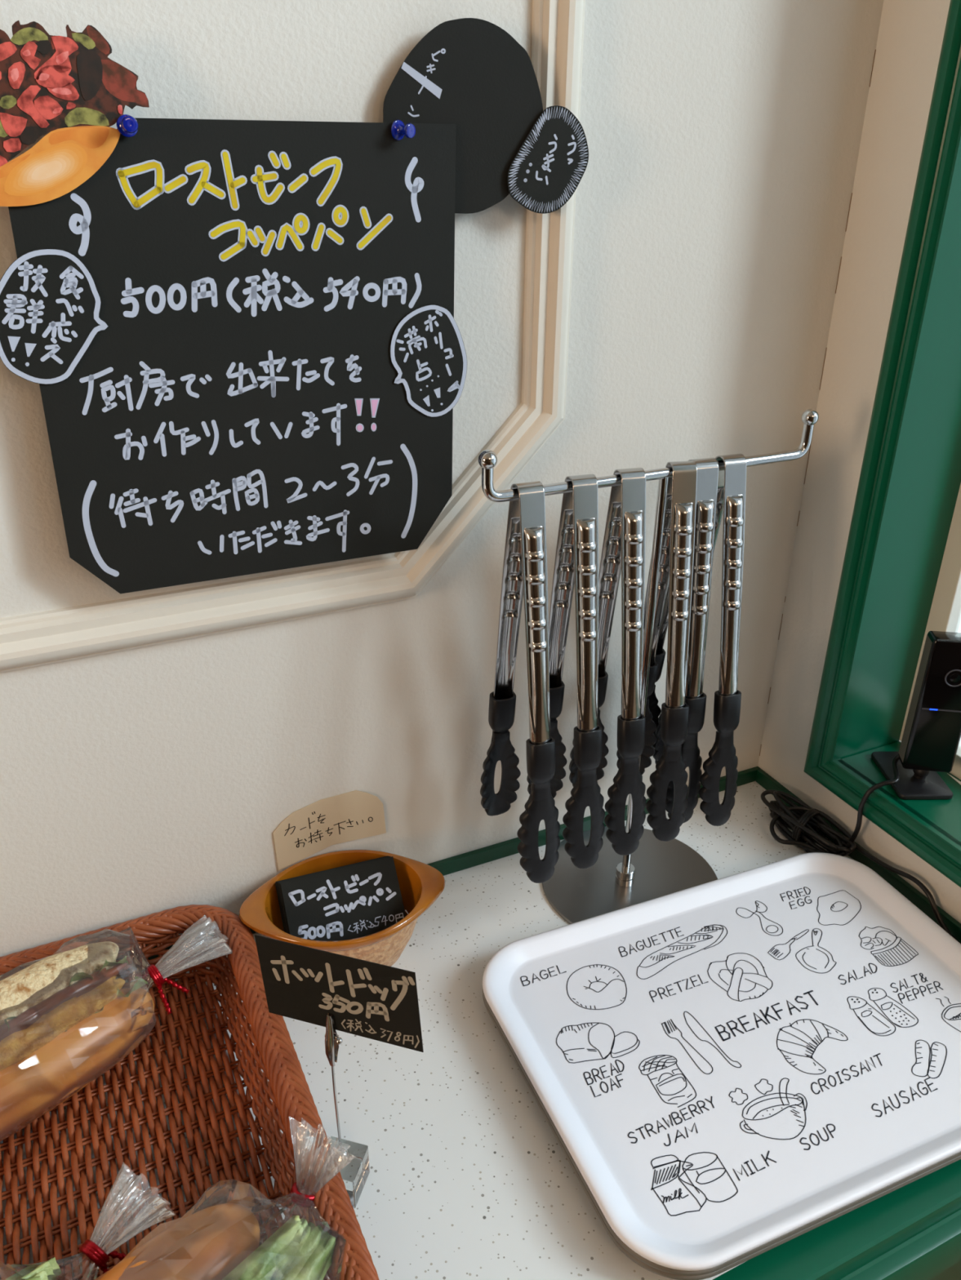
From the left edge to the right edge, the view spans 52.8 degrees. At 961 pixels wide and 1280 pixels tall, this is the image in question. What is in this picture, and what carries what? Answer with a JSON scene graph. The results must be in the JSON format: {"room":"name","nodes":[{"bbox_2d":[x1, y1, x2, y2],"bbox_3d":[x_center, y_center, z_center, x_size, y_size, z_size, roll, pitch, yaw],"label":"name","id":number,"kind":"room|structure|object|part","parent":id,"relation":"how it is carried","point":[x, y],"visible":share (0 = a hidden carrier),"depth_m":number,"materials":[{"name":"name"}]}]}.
{"room":"bakery shop","nodes":[
{"label":"bakery shop","id":0,"kind":"room"},
{"bbox_2d":[0,0,883,956],"bbox_3d":[-1.046,0.061,0.404,3.202,2.470,0.120,-12,29,-23],"label":"wall","id":1,"kind":"structure","parent":0,"point":[713,192],"depth_m":0.78,"materials":[{"name":"white paint"}]},
{"bbox_2d":[0,117,466,593],"bbox_3d":[-0.152,-0.185,0.656,0.313,0.296,0.009,-12,29,-23],"label":"menu board","id":2,"kind":"object","parent":1,"relation":"attached to","point":[242,341],"visible":1,"depth_m":0.65,"materials":[{"name":"black"}]},
{"bbox_2d":[0,20,149,206],"bbox_3d":[-0.248,-0.297,0.549,0.117,0.093,0.004,-12,29,-23],"label":"cutout","id":3,"kind":"object","parent":2,"relation":"attached to","point":[68,88],"visible":1,"depth_m":0.55,"materials":[{"name":"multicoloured paper"}]},
{"bbox_2d":[116,114,137,137],"bbox_3d":[-0.207,-0.301,0.567,0.012,0.012,0.026,-12,29,-23],"label":"pin","id":4,"kind":"object","parent":2,"relation":"attached to","point":[126,125],"visible":1,"depth_m":0.56,"materials":[{"name":"blue plastic"}]},
{"bbox_2d":[391,120,415,140],"bbox_3d":[-0.054,-0.335,0.635,0.026,0.012,0.012,17,31,30],"label":"pin","id":5,"kind":"object","parent":2,"relation":"attached to","point":[398,130],"visible":1,"depth_m":0.63,"materials":[{"name":"blue plastic"}]},
{"bbox_2d":[382,17,588,213],"bbox_3d":[0.006,-0.354,0.659,0.149,0.117,0.005,-8,28,-16],"label":"paper sign","id":6,"kind":"object","parent":2,"relation":"attached to","point":[471,74],"visible":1,"depth_m":0.66,"materials":[{"name":"black paper"}]},
{"bbox_2d":[0,0,585,672],"bbox_3d":[-0.648,-0.500,0.247,1.606,1.319,0.018,-12,29,-23],"label":"trim","id":7,"kind":"structure","parent":1,"relation":"attached to","point":[30,640],"depth_m":0.73,"materials":[{"name":"beige wood"}]},
{"bbox_2d":[273,790,386,871],"bbox_3d":[-0.134,0.168,0.867,0.103,0.064,0.001,-12,29,-23],"label":"card","id":8,"kind":"object","parent":1,"relation":"attached to","point":[355,815],"visible":1,"depth_m":0.86,"materials":[{"name":"beige paper"}]},
{"bbox_2d":[115,766,760,960],"bbox_3d":[-0.535,0.324,0.731,1.882,0.016,0.006,-12,29,-23],"label":"baseboard","id":9,"kind":"structure","parent":1,"relation":"attached to","point":[457,863],"depth_m":0.96,"materials":[{"name":"green paint"}]},
{"bbox_2d":[757,0,960,923],"bbox_3d":[1.135,0.536,-0.501,0.100,2.470,3.600,-12,29,-23],"label":"wall","id":10,"kind":"structure","parent":0,"point":[910,36],"depth_m":0.88,"materials":[{"name":"beige paint"}]},
{"bbox_2d":[755,768,960,942],"bbox_3d":[0.411,0.245,0.909,0.006,0.016,0.454,-12,29,-23],"label":"baseboard","id":11,"kind":"structure","parent":10,"relation":"attached to","point":[763,779],"depth_m":0.93,"materials":[{"name":"green paint"}]},
{"bbox_2d":[803,0,960,887],"bbox_3d":[0.722,-0.226,0.098,0.130,1.475,1.508,-12,29,-23],"label":"window","id":12,"kind":"structure","parent":10,"relation":"in","point":[900,583],"depth_m":0.88,"materials":[{"name":"teal paint"}]},
{"bbox_3d":[0.706,0.412,0.412,0.088,0.012,1.443,-12,29,-23],"label":"sill","id":13,"kind":"part","parent":12,"relation":"part of","materials":[{"name":"teal paint"}]},
{"bbox_2d":[871,631,960,799],"bbox_3d":[0.423,0.063,0.913,0.055,0.159,0.077,0,27,-2],"label":"camera","id":14,"kind":"object","parent":12,"relation":"on","point":[931,735],"visible":1,"depth_m":0.90,"materials":[{"name":"black plastic"}]},
{"bbox_3d":[0.421,0.132,0.947,0.052,0.005,0.077,0,27,-2],"label":"plate","id":15,"kind":"part","parent":14,"relation":"part of","materials":[{"name":"black plastic"}]},
{"bbox_3d":[0.766,-0.233,0.118,0.030,1.414,1.453,-12,29,-23],"label":"sash frame","id":16,"kind":"part","parent":12,"relation":"part of","materials":[{"name":"white"}]},
{"bbox_2d":[946,773,960,785],"bbox_3d":[0.476,0.160,0.897,0.026,0.001,0.128,-12,29,-23],"label":"paper slip","id":17,"kind":"object","parent":12,"relation":"on","point":[953,778],"visible":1,"depth_m":0.94,"materials":[{"name":"white"}]},
{"bbox_3d":[-0.309,1.973,-0.533,3.302,0.100,3.820,-12,29,-23],"label":"floor","id":18,"kind":"structure","parent":0,"visible":0},
{"bbox_2d":[0,781,960,1279],"bbox_3d":[-0.440,0.805,0.740,1.882,0.850,0.464,-12,29,-23],"label":"countertop","id":19,"kind":"structure","parent":18,"relation":"on","point":[468,1178],"depth_m":0.68,"materials":[{"name":"white speckled solid surface stone"},{"name":"green gloss paint"}]},
{"bbox_2d":[0,904,378,1279],"bbox_3d":[-0.284,0.367,0.595,0.378,0.060,0.460,-12,29,-23],"label":"bread basket","id":20,"kind":"object","parent":19,"relation":"on","point":[273,1051],"visible":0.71,"depth_m":0.68,"materials":[{"name":"brown wicker"}]},
{"bbox_2d":[0,1162,176,1279],"bbox_3d":[-0.275,0.398,0.510,0.105,0.074,0.256,19,32,33],"label":"sandwich","id":21,"kind":"object","parent":20,"relation":"in","point":[50,1269],"visible":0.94,"depth_m":0.58,"materials":[{"name":"plastic"}]},
{"bbox_2d":[0,915,232,1141],"bbox_3d":[-0.316,0.287,0.713,0.113,0.092,0.276,23,34,38],"label":"sandwich","id":22,"kind":"object","parent":20,"relation":"in","point":[66,1020],"visible":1,"depth_m":0.70,"materials":[{"name":"brown food"}]},
{"bbox_2d":[94,1115,355,1279],"bbox_3d":[-0.157,0.377,0.533,0.109,0.087,0.233,23,34,37],"label":"sandwich","id":23,"kind":"object","parent":20,"relation":"in","point":[218,1238],"visible":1,"depth_m":0.55,"materials":[{"name":"brown food"}]},
{"bbox_2d":[239,849,445,966],"bbox_3d":[-0.117,0.246,0.841,0.174,0.066,0.119,-12,29,-23],"label":"dish","id":24,"kind":"object","parent":19,"relation":"on","point":[420,884],"visible":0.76,"depth_m":0.82,"materials":[{"name":"orange ceramic"}]},
{"bbox_2d":[275,882,286,933],"bbox_3d":[-0.122,0.232,0.840,0.100,0.046,0.045,-9,28,-19],"label":"price card","id":25,"kind":"object","parent":24,"relation":"in","point":[276,884],"visible":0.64,"depth_m":0.83,"materials":[{"name":"black paper"}]},
{"bbox_2d":[276,883,287,933],"bbox_3d":[-0.120,0.231,0.836,0.100,0.046,0.045,-9,28,-19],"label":"price card","id":26,"kind":"object","parent":24,"relation":"in","point":[277,883],"visible":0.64,"depth_m":0.82,"materials":[{"name":"black paper"}]},
{"bbox_2d":[276,855,388,928],"bbox_3d":[-0.121,0.230,0.839,0.100,0.046,0.045,-9,28,-19],"label":"price card","id":27,"kind":"object","parent":24,"relation":"in","point":[388,855],"visible":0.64,"depth_m":0.85,"materials":[{"name":"black paper"}]},
{"bbox_2d":[278,856,390,933],"bbox_3d":[-0.119,0.229,0.835,0.100,0.046,0.045,-9,28,-19],"label":"price card","id":28,"kind":"object","parent":24,"relation":"in","point":[279,883],"visible":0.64,"depth_m":0.83,"materials":[{"name":"black paper"}]},
{"bbox_2d":[280,856,408,941],"bbox_3d":[-0.115,0.229,0.833,0.102,0.046,0.045,-9,28,-19],"label":"price card","id":29,"kind":"object","parent":24,"relation":"in","point":[359,900],"visible":0.97,"depth_m":0.83,"materials":[{"name":"black paper"}]},
{"bbox_2d":[324,1012,369,1208],"bbox_3d":[-0.093,0.300,0.625,0.028,0.161,0.028,7,27,13],"label":"stand","id":30,"kind":"object","parent":19,"relation":"on","point":[354,1175],"visible":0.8,"depth_m":0.64,"materials":[{"name":"silver plastic"}]},
{"bbox_2d":[254,934,423,1052],"bbox_3d":[-0.085,0.212,0.581,0.106,0.064,0.001,8,28,15],"label":"price card","id":31,"kind":"object","parent":30,"relation":"attached to","point":[377,1002],"visible":1,"depth_m":0.58,"materials":[{"name":"black paper"}]},
{"bbox_2d":[477,408,818,924],"bbox_3d":[0.137,0.035,0.842,0.269,0.447,0.172,3,27,4],"label":"stand","id":32,"kind":"object","parent":19,"relation":"on","point":[657,868],"visible":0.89,"depth_m":0.92,"materials":[{"name":"silver metal"}]},
{"bbox_2d":[480,480,559,883],"bbox_3d":[0.034,0.034,0.774,0.037,0.328,0.106,-9,28,-19],"label":"tongs","id":33,"kind":"object","parent":32,"relation":"hanging from","point":[524,574],"visible":1,"depth_m":0.77,"materials":[{"name":"silver metal"}]},
{"bbox_3d":[0.034,-0.022,0.748,0.020,0.204,0.089,-9,28,-19],"label":"spring handle","id":34,"kind":"part","parent":33,"relation":"part of","materials":[{"name":"silver metal"}]},
{"bbox_2d":[526,474,604,868],"bbox_3d":[0.075,0.026,0.791,0.037,0.328,0.106,-8,28,-17],"label":"tongs","id":35,"kind":"object","parent":32,"relation":"hanging from","point":[576,555],"visible":0.94,"depth_m":0.77,"materials":[{"name":"silver metal"}]},
{"bbox_3d":[0.075,-0.031,0.766,0.020,0.204,0.089,-8,28,-17],"label":"spring handle","id":36,"kind":"part","parent":35,"relation":"part of","materials":[{"name":"silver metal"}]},
{"bbox_2d":[568,467,646,855],"bbox_3d":[0.114,0.018,0.808,0.037,0.328,0.106,-7,28,-15],"label":"tongs","id":37,"kind":"object","parent":32,"relation":"hanging from","point":[623,550],"visible":0.8,"depth_m":0.79,"materials":[{"name":"silver metal"}]},
{"bbox_3d":[0.114,-0.039,0.783,0.020,0.204,0.089,-7,28,-15],"label":"spring handle","id":38,"kind":"part","parent":37,"relation":"part of","materials":[{"name":"silver metal"}]},
{"bbox_3d":[0.145,0.234,0.940,0.172,0.003,0.172,-12,29,-23],"label":"plate","id":39,"kind":"part","parent":32,"relation":"part of","materials":[{"name":"silver metal"}]},
{"bbox_2d":[616,460,697,841],"bbox_3d":[0.157,0.009,0.827,0.037,0.328,0.106,-4,27,-10],"label":"tongs","id":40,"kind":"object","parent":32,"relation":"hanging from","point":[677,557],"visible":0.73,"depth_m":0.81,"materials":[{"name":"silver metal"}]},
{"bbox_3d":[0.157,-0.048,0.801,0.020,0.204,0.089,-4,27,-10],"label":"spring handle","id":41,"kind":"part","parent":40,"relation":"part of","materials":[{"name":"silver metal"}]},
{"bbox_2d":[648,457,718,823],"bbox_3d":[0.170,-0.002,0.852,0.037,0.330,0.106,-8,28,-16],"label":"tongs","id":42,"kind":"object","parent":32,"relation":"hanging from","point":[707,468],"visible":0.59,"depth_m":0.81,"materials":[{"name":"silver metal"}]},
{"bbox_3d":[0.174,-0.054,0.814,0.020,0.204,0.089,-8,31,-16],"label":"spring handle","id":43,"kind":"part","parent":42,"relation":"part of","materials":[{"name":"silver metal"}]},
{"bbox_2d":[653,453,746,826],"bbox_3d":[0.201,0.000,0.845,0.037,0.328,0.106,-8,28,-18],"label":"tongs","id":44,"kind":"object","parent":32,"relation":"hanging from","point":[731,481],"visible":0.61,"depth_m":0.82,"materials":[{"name":"silver metal"}]},
{"bbox_3d":[0.201,-0.056,0.820,0.020,0.204,0.089,-8,28,-18],"label":"spring handle","id":45,"kind":"part","parent":44,"relation":"part of","materials":[{"name":"silver metal"}]},
{"bbox_2d":[482,852,960,1279],"bbox_3d":[0.228,0.299,0.768,0.410,0.012,0.308,-12,29,-23],"label":"tray","id":46,"kind":"object","parent":19,"relation":"on","point":[726,1066],"visible":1,"depth_m":0.75,"materials":[{"name":"white plastic"}]},
{"bbox_2d":[760,753,960,943],"bbox_3d":[0.414,0.199,0.891,0.086,0.118,0.372,-17,31,-31],"label":"power cord","id":47,"kind":"object","parent":19,"relation":"on","point":[794,817],"visible":0.91,"depth_m":0.98,"materials":[{"name":"black plastic"}]}
]}

